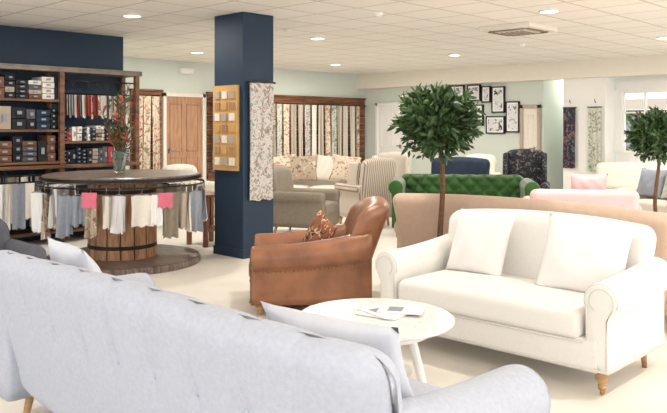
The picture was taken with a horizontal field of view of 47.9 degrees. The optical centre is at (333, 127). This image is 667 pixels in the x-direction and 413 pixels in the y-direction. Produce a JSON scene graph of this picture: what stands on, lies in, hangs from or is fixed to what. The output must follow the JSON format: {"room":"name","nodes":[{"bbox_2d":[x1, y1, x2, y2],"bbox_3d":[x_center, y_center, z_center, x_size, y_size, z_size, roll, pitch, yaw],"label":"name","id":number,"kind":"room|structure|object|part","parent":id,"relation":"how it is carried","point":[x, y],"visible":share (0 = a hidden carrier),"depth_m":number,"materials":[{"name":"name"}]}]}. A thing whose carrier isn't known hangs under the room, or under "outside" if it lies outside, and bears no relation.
{"room":"store","nodes":[
{"label":"store","id":0,"kind":"room"},
{"bbox_2d":[0,25,122,230],"bbox_3d":[-6.015,0.080,7.576,0.150,2.740,8.610,0,0,44],"label":"wall","id":1,"kind":"structure","parent":0,"point":[18,45],"depth_m":10.00,"materials":[{"name":"blue paint"}]},
{"bbox_2d":[12,231,83,241],"bbox_3d":[-5.954,1.400,7.517,0.020,0.100,8.610,0,0,44],"label":"baseboard","id":2,"kind":"structure","parent":1,"relation":"attached to","point":[30,238],"depth_m":9.70,"materials":[{"name":"blue paint"}]},
{"bbox_2d":[123,57,363,180],"bbox_3d":[-2.072,0.080,15.538,0.200,2.740,8.340,0,0,44],"label":"wall","id":3,"kind":"structure","parent":0,"point":[158,74],"depth_m":14.94,"materials":[{"name":"paint"}]},
{"bbox_2d":[129,88,163,168],"bbox_3d":[-3.462,0.364,13.885,0.078,2.169,0.690,0,0,44],"label":"wall panel","id":4,"kind":"object","parent":3,"relation":"attached to","point":[141,91],"visible":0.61,"depth_m":13.95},
{"bbox_2d":[139,94,160,168],"bbox_3d":[-3.433,0.178,13.802,0.158,1.579,0.530,0,0,44],"label":"fabrics","id":5,"kind":"object","parent":4,"relation":"hanging from","point":[147,98],"visible":0.65,"depth_m":13.76,"materials":[{"name":"fabric"}]},
{"bbox_2d":[162,92,205,180],"bbox_3d":[-2.877,0.390,14.494,0.080,2.120,0.980,0,0,44],"label":"door","id":6,"kind":"structure","parent":3,"relation":"in","point":[183,114],"depth_m":14.50,"materials":[{"name":"brown wood"}]},
{"bbox_2d":[178,68,193,73],"bbox_3d":[-2.850,-1.100,14.510,0.100,0.100,0.300,0,0,44],"label":"emergency light","id":7,"kind":"object","parent":3,"relation":"attached to","point":[180,70],"visible":1,"depth_m":14.45,"materials":[{"name":"white paint"}]},
{"bbox_2d":[206,92,214,181],"bbox_3d":[-2.296,0.364,15.101,0.078,2.169,0.620,0,0,44],"label":"wall panel","id":8,"kind":"object","parent":3,"relation":"attached to","point":[210,175],"visible":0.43,"depth_m":14.91,"materials":[{"name":"red wood"}]},
{"bbox_2d":[210,97,214,172],"bbox_3d":[-2.267,0.142,15.018,0.158,1.508,0.460,0,0,44],"label":"fabrics","id":9,"kind":"object","parent":8,"relation":"hanging from","point":[210,97],"visible":0.06,"depth_m":14.86,"materials":[{"name":"fabric"}]},
{"bbox_2d":[274,95,365,177],"bbox_3d":[-0.462,0.364,17.013,0.078,2.169,3.560,0,0,44],"label":"wall panel","id":10,"kind":"object","parent":3,"relation":"attached to","point":[277,98],"visible":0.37,"depth_m":17.10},
{"bbox_2d":[273,103,365,175],"bbox_3d":[-0.395,0.337,16.970,0.158,1.759,3.350,0,0,44],"label":"fabrics","id":11,"kind":"object","parent":10,"relation":"hanging from","point":[336,110],"visible":0.62,"depth_m":16.99,"materials":[{"name":"beige fabric"}]},
{"bbox_2d":[215,12,272,249],"bbox_3d":[-1.033,0.080,8.646,0.520,2.740,0.450,0,0,44],"label":"pillar","id":12,"kind":"structure","parent":0,"point":[243,40],"depth_m":8.43,"materials":[{"name":"blue paint"}]},
{"bbox_2d":[213,85,238,170],"bbox_3d":[-1.222,0.000,8.479,0.440,0.960,0.048,0,0,44],"label":"board","id":13,"kind":"object","parent":12,"relation":"attached to","point":[225,98],"visible":1,"depth_m":8.44,"materials":[{"name":"yellow wood"}]},
{"bbox_2d":[213,245,249,258],"bbox_3d":[-1.033,1.400,8.646,0.540,0.100,0.470,0,0,44],"label":"trim","id":14,"kind":"structure","parent":12,"relation":"attached to","point":[221,250],"depth_m":8.43,"materials":[{"name":"blue paint"}]},
{"bbox_2d":[247,80,275,200],"bbox_3d":[-0.815,0.145,8.457,0.066,1.345,0.400,0,0,44],"label":"sample","id":15,"kind":"object","parent":12,"relation":"attached to","point":[261,93],"visible":1,"depth_m":8.44,"materials":[{"name":"fabric"}]},
{"bbox_2d":[0,0,666,74],"bbox_3d":[1.431,-1.365,7.633,16.500,0.150,19.000,0,0,44],"label":"ceiling","id":16,"kind":"structure","parent":0,"point":[409,35],"depth_m":9.63,"materials":[{"name":"tile"}]},
{"bbox_2d":[122,14,142,17],"bbox_3d":[-2.302,-1.281,8.580,0.240,0.018,0.240,0,0,44],"label":"recessed light","id":17,"kind":"object","parent":16,"relation":"in","point":[123,15],"depth_m":8.55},
{"bbox_2d":[190,51,203,53],"bbox_3d":[-2.318,-1.281,12.753,0.240,0.018,0.240,0,0,44],"label":"recessed light","id":18,"kind":"object","parent":16,"relation":"in","point":[194,52],"depth_m":12.67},
{"bbox_2d":[310,37,325,39],"bbox_3d":[-0.225,-1.281,10.746,0.240,0.018,0.240,0,0,44],"label":"recessed light","id":19,"kind":"object","parent":16,"relation":"in","point":[312,38],"depth_m":10.70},
{"bbox_2d":[374,12,382,15],"bbox_3d":[0.502,-1.270,8.400,0.100,0.040,0.100,0,0,44],"label":"smoke detector","id":20,"kind":"object","parent":16,"relation":"attached to","point":[375,13],"visible":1,"depth_m":8.36,"materials":[{"name":"white paint"}]},
{"bbox_2d":[479,22,557,35],"bbox_3d":[2.360,-1.247,9.583,0.720,0.086,0.720,0,0,44],"label":"air conditioner","id":21,"kind":"object","parent":16,"relation":"attached to","point":[522,28],"depth_m":9.41,"materials":[{"name":"white plastic"}]},
{"bbox_2d":[538,9,559,13],"bbox_3d":[2.373,-1.281,8.254,0.240,0.018,0.240,0,0,44],"label":"recessed light","id":22,"kind":"object","parent":16,"relation":"in","point":[547,11],"depth_m":8.25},
{"bbox_2d":[656,37,666,39],"bbox_3d":[4.727,-1.281,10.708,0.240,0.018,0.240,0,0,44],"label":"recessed light","id":23,"kind":"object","parent":16,"relation":"in","point":[659,38],"depth_m":10.74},
{"bbox_2d":[0,214,666,412],"bbox_3d":[1.431,1.500,7.633,16.500,0.100,19.000,0,0,44],"label":"floor","id":24,"kind":"structure","parent":0,"point":[217,279],"depth_m":4.68,"materials":[{"name":"carpet"}]},
{"bbox_2d":[0,219,46,258],"bbox_3d":[-2.513,1.047,5.315,0.700,0.813,0.732,0,0,-45],"label":"tub chair","id":25,"kind":"object","parent":24,"relation":"on","point":[6,243],"visible":0.2,"depth_m":5.42,"materials":[{"name":"fabric"}]},
{"bbox_3d":[-2.293,1.075,5.492,0.140,0.490,0.622,0,0,-45],"label":"arm","id":26,"kind":"part","parent":25,"relation":"part of","materials":[{"name":"grey fabric"}]},
{"bbox_2d":[0,63,141,241],"bbox_3d":[-3.714,0.338,9.325,0.691,2.225,2.920,0,0,44],"label":"shelving unit","id":27,"kind":"object","parent":24,"relation":"on","point":[15,153],"visible":0.73,"depth_m":9.43,"materials":[{"name":"wood"}]},
{"bbox_2d":[0,74,130,163],"bbox_3d":[-3.806,-0.093,9.416,0.312,1.109,2.683,0,0,44],"label":"books","id":28,"kind":"object","parent":27,"relation":"on","point":[13,150],"depth_m":9.47,"materials":[{"name":"multicoloured fabric"}]},
{"bbox_2d":[31,169,207,275],"bbox_3d":[-2.261,0.970,8.082,1.907,0.960,1.853,0,0,44],"label":"display table","id":29,"kind":"object","parent":24,"relation":"on","point":[120,214],"visible":0.96,"depth_m":7.62,"materials":[{"name":"wood"}]},
{"bbox_2d":[97,88,138,172],"bbox_3d":[-2.321,0.021,8.083,0.398,0.932,0.571,0,0,-33],"label":"flower vase","id":30,"kind":"object","parent":29,"relation":"on","point":[119,156],"visible":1,"depth_m":8.09,"materials":[{"name":"clear glass"}]},
{"bbox_3d":[-2.278,0.576,8.101,1.758,0.046,1.758,0,0,44],"label":"hanging rail","id":31,"kind":"part","parent":29,"relation":"part of","materials":[{"name":"metal"}]},
{"bbox_2d":[162,164,214,217],"bbox_3d":[-2.241,1.012,11.593,0.830,0.883,0.839,0,0,-37],"label":"armchair","id":32,"kind":"object","parent":24,"relation":"on","point":[209,185],"visible":0.13,"depth_m":11.74,"materials":[{"name":"fabric"}]},
{"bbox_3d":[-1.956,1.075,11.756,0.180,0.490,0.708,0,0,-37],"label":"arm","id":33,"kind":"part","parent":32,"relation":"part of","materials":[{"name":"beige fabric"}]},
{"bbox_2d":[187,191,214,247],"bbox_3d":[-1.558,1.131,9.351,0.420,0.638,0.420,0,0,44],"label":"wooden side table","id":34,"kind":"object","parent":24,"relation":"on","point":[210,195],"visible":0.44,"depth_m":9.33,"materials":[{"name":"brown wood"}]},
{"bbox_2d":[0,250,550,412],"bbox_3d":[-0.521,1.009,3.112,2.620,0.888,0.980,0,0,44],"label":"sofa","id":35,"kind":"object","parent":24,"relation":"on","point":[74,339],"visible":1,"depth_m":2.52,"materials":[{"name":"fabric"}]},
{"bbox_2d":[47,236,101,272],"bbox_3d":[-1.220,0.770,3.654,0.236,0.445,0.508,0,0,-35],"label":"throw cushion","id":36,"kind":"object","parent":35,"relation":"on","point":[64,253],"visible":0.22,"depth_m":3.51,"materials":[{"name":"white fabric"}]},
{"bbox_3d":[-1.349,1.043,3.975,0.230,0.554,0.828,0,0,44],"label":"arm","id":37,"kind":"part","parent":35,"relation":"part of","materials":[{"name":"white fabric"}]},
{"bbox_2d":[261,301,412,398],"bbox_3d":[0.033,0.820,2.476,0.571,0.457,0.254,0,0,35],"label":"throw cushion","id":38,"kind":"object","parent":35,"relation":"on","point":[385,339],"visible":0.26,"depth_m":2.33,"materials":[{"name":"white fabric"}]},
{"bbox_2d":[408,378,440,395],"bbox_3d":[-0.021,1.055,2.860,1.062,0.190,0.650,0,0,44],"label":"seat cushion","id":39,"kind":"object","parent":35,"relation":"on","point":[417,387],"depth_m":2.83,"materials":[{"name":"grey fabric"}]},
{"bbox_3d":[0.376,1.043,2.321,0.230,0.554,0.828,0,0,44],"label":"arm","id":40,"kind":"part","parent":35,"relation":"part of","materials":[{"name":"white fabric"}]},
{"bbox_2d":[273,165,339,232],"bbox_3d":[-0.448,0.982,10.298,0.940,0.943,0.789,0,0,18],"label":"armchair","id":41,"kind":"object","parent":24,"relation":"on","point":[293,207],"visible":0.7,"depth_m":10.00,"materials":[{"name":"fabric"}]},
{"bbox_3d":[-0.510,1.085,9.982,0.808,0.470,0.150,0,0,18],"label":"arm","id":42,"kind":"part","parent":41,"relation":"part of","materials":[{"name":"beige fabric"}]},
{"bbox_3d":[-0.308,1.085,10.588,0.808,0.470,0.150,0,0,18],"label":"arm","id":43,"kind":"part","parent":41,"relation":"part of","materials":[{"name":"beige fabric"}]},
{"bbox_2d":[325,200,337,214],"bbox_3d":[-0.320,1.075,10.255,0.670,0.190,0.472,0,0,18],"label":"seat cushion","id":44,"kind":"object","parent":41,"relation":"on","point":[331,206],"depth_m":10.13,"materials":[{"name":"beige fabric"}]},
{"bbox_2d":[249,196,389,315],"bbox_3d":[-0.118,1.012,6.159,1.130,0.884,0.880,0,0,-3],"label":"leather armchair","id":45,"kind":"object","parent":24,"relation":"on","point":[284,269],"visible":0.98,"depth_m":5.77,"materials":[{"name":"brown leather"}]},
{"bbox_3d":[-0.211,1.079,6.494,0.934,0.562,0.200,0,0,-3],"label":"arm","id":46,"kind":"part","parent":45,"relation":"part of","materials":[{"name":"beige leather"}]},
{"bbox_3d":[-0.171,1.079,5.815,0.934,0.562,0.200,0,0,-3],"label":"arm","id":47,"kind":"part","parent":45,"relation":"part of","materials":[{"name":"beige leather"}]},
{"bbox_2d":[302,209,336,241],"bbox_3d":[-0.116,0.870,6.140,0.182,0.396,0.428,0,0,-20],"label":"patterned cushion","id":48,"kind":"object","parent":45,"relation":"on","point":[321,227],"visible":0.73,"depth_m":6.09,"materials":[{"name":"brown fabric"}]},
{"bbox_2d":[293,178,359,188],"bbox_3d":[-0.398,1.002,12.891,1.680,0.903,0.889,0,0,6],"label":"sofa","id":49,"kind":"object","parent":24,"relation":"on","point":[325,184],"visible":0.06,"depth_m":13.07,"materials":[{"name":"fabric"}]},
{"bbox_2d":[273,154,294,169],"bbox_3d":[-0.892,0.690,12.968,0.523,0.487,0.225,0,0,-1],"label":"patterned cushion","id":50,"kind":"object","parent":49,"relation":"on","point":[277,160],"visible":0.39,"depth_m":12.94,"materials":[{"name":"beige fabric"}]},
{"bbox_2d":[293,185,310,187],"bbox_3d":[-0.739,1.065,12.790,0.652,0.190,0.620,0,0,6],"label":"seat cushion","id":51,"kind":"object","parent":49,"relation":"on","point":[295,186],"depth_m":12.69,"materials":[{"name":"beige fabric"}]},
{"bbox_2d":[291,155,317,180],"bbox_3d":[-0.518,0.690,12.893,0.504,0.450,0.208,0,0,3],"label":"patterned cushion","id":52,"kind":"object","parent":49,"relation":"on","point":[302,167],"visible":0.97,"depth_m":12.83,"materials":[{"name":"beige fabric"}]},
{"bbox_2d":[310,185,333,188],"bbox_3d":[-0.083,1.065,12.724,0.652,0.190,0.620,0,0,6],"label":"seat cushion","id":53,"kind":"object","parent":49,"relation":"on","point":[311,186],"depth_m":12.56,"materials":[{"name":"beige fabric"}]},
{"bbox_2d":[315,154,340,181],"bbox_3d":[-0.096,0.690,12.893,0.528,0.468,0.212,0,0,5],"label":"patterned cushion","id":54,"kind":"object","parent":49,"relation":"on","point":[324,166],"visible":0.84,"depth_m":12.83,"materials":[{"name":"beige fabric"}]},
{"bbox_2d":[329,154,360,180],"bbox_3d":[0.199,0.690,12.823,0.538,0.497,0.220,0,0,10],"label":"patterned cushion","id":55,"kind":"object","parent":49,"relation":"on","point":[340,163],"visible":0.65,"depth_m":12.77,"materials":[{"name":"beige fabric"}]},
{"bbox_2d":[334,157,395,224],"bbox_3d":[0.498,0.942,11.209,0.710,1.023,0.791,0,0,-32],"label":"striped armchair","id":56,"kind":"object","parent":24,"relation":"on","point":[376,174],"visible":0.61,"depth_m":10.91,"materials":[{"name":"beige fabric"}]},
{"bbox_3d":[0.229,1.075,11.089,0.126,0.490,0.658,0,0,-32],"label":"arm","id":57,"kind":"part","parent":56,"relation":"part of"},
{"bbox_2d":[302,298,454,382],"bbox_3d":[0.221,1.227,4.000,0.840,0.455,0.840,0,0,44],"label":"round coffee table","id":58,"kind":"object","parent":24,"relation":"on","point":[434,320],"visible":0.48,"depth_m":3.94,"materials":[{"name":"white paint"}]},
{"bbox_2d":[355,304,424,320],"bbox_3d":[0.300,0.989,4.031,0.362,0.018,0.281,0,0,18],"label":"magazines","id":59,"kind":"object","parent":58,"relation":"on","point":[389,312],"visible":1,"depth_m":4.01,"materials":[{"name":"white paper"}]},
{"bbox_2d":[372,152,411,177],"bbox_3d":[0.951,0.932,12.592,0.720,1.043,0.791,0,0,17],"label":"wingback armchair","id":60,"kind":"object","parent":24,"relation":"on","point":[403,163],"visible":0.21,"depth_m":12.74,"materials":[{"name":"beige fabric"}]},
{"bbox_2d":[387,81,485,236],"bbox_3d":[0.824,0.527,6.172,0.798,1.846,0.806,0,0,-26],"label":"tree","id":61,"kind":"object","parent":24,"relation":"on","point":[444,121],"visible":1,"depth_m":5.98,"materials":[{"name":"green plant"}]},
{"bbox_2d":[431,157,489,173],"bbox_3d":[2.099,0.982,12.991,1.280,0.943,0.840,0,0,27],"label":"sofa","id":62,"kind":"object","parent":24,"relation":"on","point":[460,165],"visible":0.15,"depth_m":13.16,"materials":[{"name":"fabric"}]},
{"bbox_2d":[388,174,539,236],"bbox_3d":[1.752,1.052,10.192,1.960,0.803,0.893,0,0,9],"label":"sofa","id":63,"kind":"object","parent":24,"relation":"on","point":[516,186],"visible":0.34,"depth_m":10.43,"materials":[{"name":"fabric"}]},
{"bbox_3d":[0.877,1.005,10.293,0.200,0.630,0.782,0,0,9],"label":"arm","id":64,"kind":"part","parent":63,"relation":"part of","materials":[{"name":"fabric"}]},
{"bbox_3d":[2.617,1.005,10.031,0.200,0.630,0.782,0,0,9],"label":"arm","id":65,"kind":"part","parent":63,"relation":"part of","materials":[{"name":"fabric"}]},
{"bbox_2d":[466,154,500,173],"bbox_3d":[2.701,0.972,13.991,0.830,0.963,0.840,0,0,17],"label":"armchair","id":66,"kind":"object","parent":24,"relation":"on","point":[491,158],"visible":0.14,"depth_m":14.18,"materials":[{"name":"fabric"}]},
{"bbox_2d":[375,209,666,394],"bbox_3d":[1.192,1.012,4.840,1.690,0.883,0.938,0,0,44],"label":"sofa","id":67,"kind":"object","parent":24,"relation":"on","point":[618,320],"visible":0.78,"depth_m":4.45,"materials":[{"name":"white fabric"}]},
{"bbox_3d":[0.625,1.048,5.325,0.200,0.524,0.802,0,0,44],"label":"arm","id":68,"kind":"part","parent":67,"relation":"part of","materials":[{"name":"white fabric"}]},
{"bbox_2d":[445,208,515,275],"bbox_3d":[1.009,0.790,5.170,0.241,0.426,0.495,0,0,-35],"label":"throw cushion","id":69,"kind":"object","parent":67,"relation":"on","point":[480,242],"visible":0.98,"depth_m":5.08,"materials":[{"name":"white fabric"}]},
{"bbox_2d":[398,270,585,338],"bbox_3d":[1.099,1.065,4.744,1.272,0.190,0.670,0,0,44],"label":"seat cushion","id":70,"kind":"object","parent":67,"relation":"on","point":[504,302],"depth_m":4.49,"materials":[{"name":"white fabric"}]},
{"bbox_2d":[535,213,635,292],"bbox_3d":[1.536,0.790,4.592,0.560,0.500,0.260,0,0,31],"label":"throw cushion","id":71,"kind":"object","parent":67,"relation":"on","point":[578,254],"visible":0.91,"depth_m":4.54,"materials":[{"name":"white fabric"}]},
{"bbox_3d":[1.700,1.048,4.294,0.200,0.524,0.802,0,0,44],"label":"arm","id":72,"kind":"part","parent":67,"relation":"part of","materials":[{"name":"white fabric"}]},
{"bbox_2d":[503,149,549,188],"bbox_3d":[2.981,0.892,11.692,0.760,1.123,0.792,0,0,17],"label":"wingback armchair","id":73,"kind":"object","parent":24,"relation":"on","point":[531,164],"visible":0.41,"depth_m":11.85,"materials":[{"name":"black fabric"}]},
{"bbox_3d":[3.266,1.075,11.562,0.140,0.490,0.658,0,0,17],"label":"arm","id":74,"kind":"part","parent":73,"relation":"part of"},
{"bbox_2d":[393,193,666,316],"bbox_3d":[1.742,1.007,6.324,2.600,0.893,0.949,0,0,44],"label":"sofa","id":75,"kind":"object","parent":24,"relation":"on","point":[416,214],"visible":0.34,"depth_m":6.24,"materials":[{"name":"fabric"}]},
{"bbox_3d":[0.897,1.075,7.191,0.180,0.490,0.818,0,0,44],"label":"arm","id":76,"kind":"part","parent":75,"relation":"part of","materials":[{"name":"beige fabric"}]},
{"bbox_3d":[2.643,1.075,5.516,0.180,0.490,0.818,0,0,44],"label":"arm","id":77,"kind":"part","parent":75,"relation":"part of","materials":[{"name":"beige fabric"}]},
{"bbox_2d":[523,189,641,209],"bbox_3d":[2.864,1.072,8.759,1.260,0.763,0.842,0,0,9],"label":"sofa","id":78,"kind":"object","parent":24,"relation":"on","point":[629,199],"visible":0.2,"depth_m":8.34,"materials":[{"name":"fabric"}]},
{"bbox_2d":[571,174,607,189],"bbox_3d":[2.958,0.730,8.715,0.427,0.406,0.191,0,0,0],"label":"cushion","id":79,"kind":"object","parent":78,"relation":"on","point":[592,182],"visible":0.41,"depth_m":8.64,"materials":[{"name":"fabric"}]},
{"bbox_2d":[596,162,666,189],"bbox_3d":[4.897,1.002,11.891,1.880,0.903,0.889,0,0,37],"label":"sofa","id":80,"kind":"object","parent":24,"relation":"on","point":[620,174],"visible":0.27,"depth_m":12.19,"materials":[{"name":"fabric"}]},
{"bbox_2d":[598,164,645,188],"bbox_3d":[4.708,0.800,12.272,0.750,0.420,0.170,0,-10,37],"label":"cushion","id":81,"kind":"object","parent":80,"relation":"on","point":[619,175],"depth_m":12.19,"materials":[{"name":"beige fabric"}]},
{"bbox_2d":[646,165,666,169],"bbox_3d":[5.316,0.800,11.815,0.750,0.420,0.170,0,-10,37],"label":"cushion","id":82,"kind":"object","parent":80,"relation":"on","point":[654,167],"depth_m":11.91,"materials":[{"name":"beige fabric"}]},
{"bbox_2d":[614,187,666,212],"bbox_3d":[4.593,1.032,10.295,0.838,0.843,1.280,0,0,-24],"label":"sofa","id":83,"kind":"object","parent":24,"relation":"on","point":[646,202],"visible":0.16,"depth_m":10.14,"materials":[{"name":"fabric"}]},
{"bbox_3d":[4.333,1.085,10.781,0.708,0.470,0.180,0,0,-24],"label":"arm","id":84,"kind":"part","parent":83,"relation":"part of","materials":[{"name":"beige fabric"}]},
{"bbox_2d":[636,168,666,197],"bbox_3d":[4.457,0.770,10.508,0.211,0.395,0.464,0,0,-21],"label":"throw cushion","id":85,"kind":"object","parent":83,"relation":"on","point":[646,183],"visible":0.8,"depth_m":10.46,"materials":[{"name":"fabric"}]},
{"bbox_2d":[639,199,666,212],"bbox_3d":[4.471,1.075,10.241,0.570,0.190,0.912,0,0,-24],"label":"seat cushion","id":86,"kind":"object","parent":83,"relation":"on","point":[646,204],"depth_m":10.08,"materials":[{"name":"beige fabric"}]},
{"bbox_2d":[660,175,666,198],"bbox_3d":[4.638,0.770,10.096,0.210,0.395,0.460,0,0,-23],"label":"throw cushion","id":87,"kind":"object","parent":83,"relation":"on","point":[664,193],"visible":1,"depth_m":10.20,"materials":[{"name":"beige fabric"}]},
{"bbox_2d":[624,105,666,211],"bbox_3d":[3.977,0.577,9.189,0.795,1.746,0.809,0,0,28],"label":"tree","id":88,"kind":"object","parent":24,"relation":"on","point":[649,135],"visible":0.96,"depth_m":9.10,"materials":[{"name":"green plant"}]},
{"bbox_2d":[364,80,547,180],"bbox_3d":[2.545,0.080,16.748,4.790,2.740,0.200,0,0,44],"label":"wall","id":89,"kind":"structure","parent":0,"point":[526,92],"depth_m":15.94,"materials":[{"name":"paint"}]},
{"bbox_2d":[375,102,405,155],"bbox_3d":[1.339,0.425,17.708,0.900,2.050,0.080,0,0,44],"label":"door","id":90,"kind":"structure","parent":89,"relation":"in","point":[385,141],"depth_m":17.80,"materials":[{"name":"white paint"}]},
{"bbox_2d":[451,85,464,96],"bbox_3d":[2.681,-0.770,16.441,0.450,0.320,0.054,0,0,44],"label":"framed picture","id":91,"kind":"object","parent":89,"relation":"attached to","point":[458,88],"visible":0.32,"depth_m":16.35,"materials":[{"name":"white paper"}]},
{"bbox_2d":[467,84,480,100],"bbox_3d":[3.020,-0.755,16.116,0.330,0.350,0.054,0,0,44],"label":"framed picture","id":92,"kind":"object","parent":89,"relation":"attached to","point":[476,89],"visible":0.71,"depth_m":16.05,"materials":[{"name":"white paper"}]},
{"bbox_2d":[470,104,483,125],"bbox_3d":[3.078,-0.275,16.061,0.310,0.450,0.054,0,0,44],"label":"framed picture","id":93,"kind":"object","parent":89,"relation":"attached to","point":[481,107],"visible":0.4,"depth_m":15.97,"materials":[{"name":"white paper"}]},
{"bbox_2d":[481,86,490,102],"bbox_3d":[3.240,-0.715,15.905,0.220,0.350,0.054,0,0,44],"label":"framed picture","id":94,"kind":"object","parent":89,"relation":"attached to","point":[485,90],"visible":1,"depth_m":15.89,"materials":[{"name":"white paper"}]},
{"bbox_2d":[486,116,505,133],"bbox_3d":[3.402,-0.065,15.749,0.450,0.370,0.054,0,0,44],"label":"framed picture","id":95,"kind":"object","parent":89,"relation":"attached to","point":[494,124],"visible":1,"depth_m":15.72,"materials":[{"name":"white paper"}]},
{"bbox_2d":[491,86,505,112],"bbox_3d":[3.453,-0.595,15.701,0.310,0.550,0.054,0,0,44],"label":"framed picture","id":96,"kind":"object","parent":89,"relation":"attached to","point":[498,93],"visible":1,"depth_m":15.67,"materials":[{"name":"white paper"}]},
{"bbox_2d":[357,54,666,88],"bbox_3d":[6.493,-1.120,12.658,16.150,0.340,0.260,0,0,44],"label":"beam","id":97,"kind":"structure","parent":89,"relation":"attached to","point":[648,65],"depth_m":15.05,"materials":[{"name":"beige paint"}]},
{"bbox_2d":[506,101,519,131],"bbox_3d":[3.698,-0.230,15.465,0.310,0.640,0.054,0,0,44],"label":"framed picture","id":98,"kind":"object","parent":89,"relation":"attached to","point":[512,107],"visible":1,"depth_m":15.44,"materials":[{"name":"white paper"}]},
{"bbox_2d":[520,105,541,150],"bbox_3d":[3.981,0.490,15.175,0.460,1.920,0.080,0,0,44],"label":"door","id":99,"kind":"structure","parent":89,"relation":"in","point":[530,115],"depth_m":15.17,"materials":[{"name":"beige wood"}]},
{"bbox_2d":[548,80,562,188],"bbox_3d":[4.795,0.080,15.735,0.140,2.740,1.450,0,0,44],"label":"wall recess","id":100,"kind":"structure","parent":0,"point":[555,87],"depth_m":15.38,"materials":[{"name":"paint"}]},
{"bbox_2d":[563,77,613,188],"bbox_3d":[4.903,0.240,14.418,0.840,2.420,0.400,0,0,44],"label":"wall pier","id":101,"kind":"object","parent":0,"point":[581,92],"visible":0.43,"depth_m":14.24,"materials":[{"name":"white paint"}]},
{"bbox_2d":[563,100,576,167],"bbox_3d":[4.543,0.119,14.418,0.280,1.318,0.098,0,0,44],"label":"wall hanging","id":102,"kind":"object","parent":101,"relation":"attached to","point":[569,113],"visible":1,"depth_m":14.40,"materials":[{"name":"fabric"}]},
{"bbox_2d":[587,99,601,171],"bbox_3d":[4.904,0.144,14.072,0.280,1.368,0.098,0,0,44],"label":"wall hanging","id":103,"kind":"object","parent":101,"relation":"attached to","point":[594,113],"visible":0.96,"depth_m":14.05,"materials":[{"name":"fabric"}]},
{"bbox_2d":[614,77,615,161],"bbox_3d":[5.615,0.080,16.056,0.880,2.740,0.150,0,0,44],"label":"wall recess","id":104,"kind":"structure","parent":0,"point":[614,77],"depth_m":15.72,"materials":[{"name":"white paint"}]},
{"bbox_2d":[614,75,666,162],"bbox_3d":[9.019,0.080,10.886,10.050,2.740,0.200,0,0,44],"label":"wall","id":105,"kind":"structure","parent":0,"point":[650,82],"depth_m":14.14,"materials":[{"name":"white paint"}]},
{"bbox_2d":[621,89,666,153],"bbox_3d":[6.400,-0.115,13.377,2.480,1.190,0.230,0,0,44],"label":"window","id":106,"kind":"structure","parent":105,"relation":"in","point":[625,92],"depth_m":14.07,"materials":[{"name":"white paint"}]},
{"label":"outside","id":107,"kind":"structure","parent":0,"visible":0},
{"bbox_3d":[18.676,1.650,20.919,30.000,0.200,23.950,0,0,44],"label":"ground","id":108,"kind":"structure","parent":107,"visible":0},
{"bbox_2d":[626,110,633,150],"bbox_3d":[11.580,0.689,17.187,15.250,2.633,3.046,0,0,44],"label":"hedge","id":109,"kind":"object","parent":108,"relation":"on","point":[627,114],"visible":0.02,"depth_m":20.36,"materials":[{"name":"green plant"}]},
{"bbox_2d":[626,98,665,150],"bbox_3d":[11.260,0.300,22.939,12.900,2.500,3.300,0,0,44],"label":"neighbouring building","id":110,"kind":"structure","parent":108,"relation":"on","point":[633,105],"depth_m":23.14,"materials":[{"name":"beige brick"}]}
]}

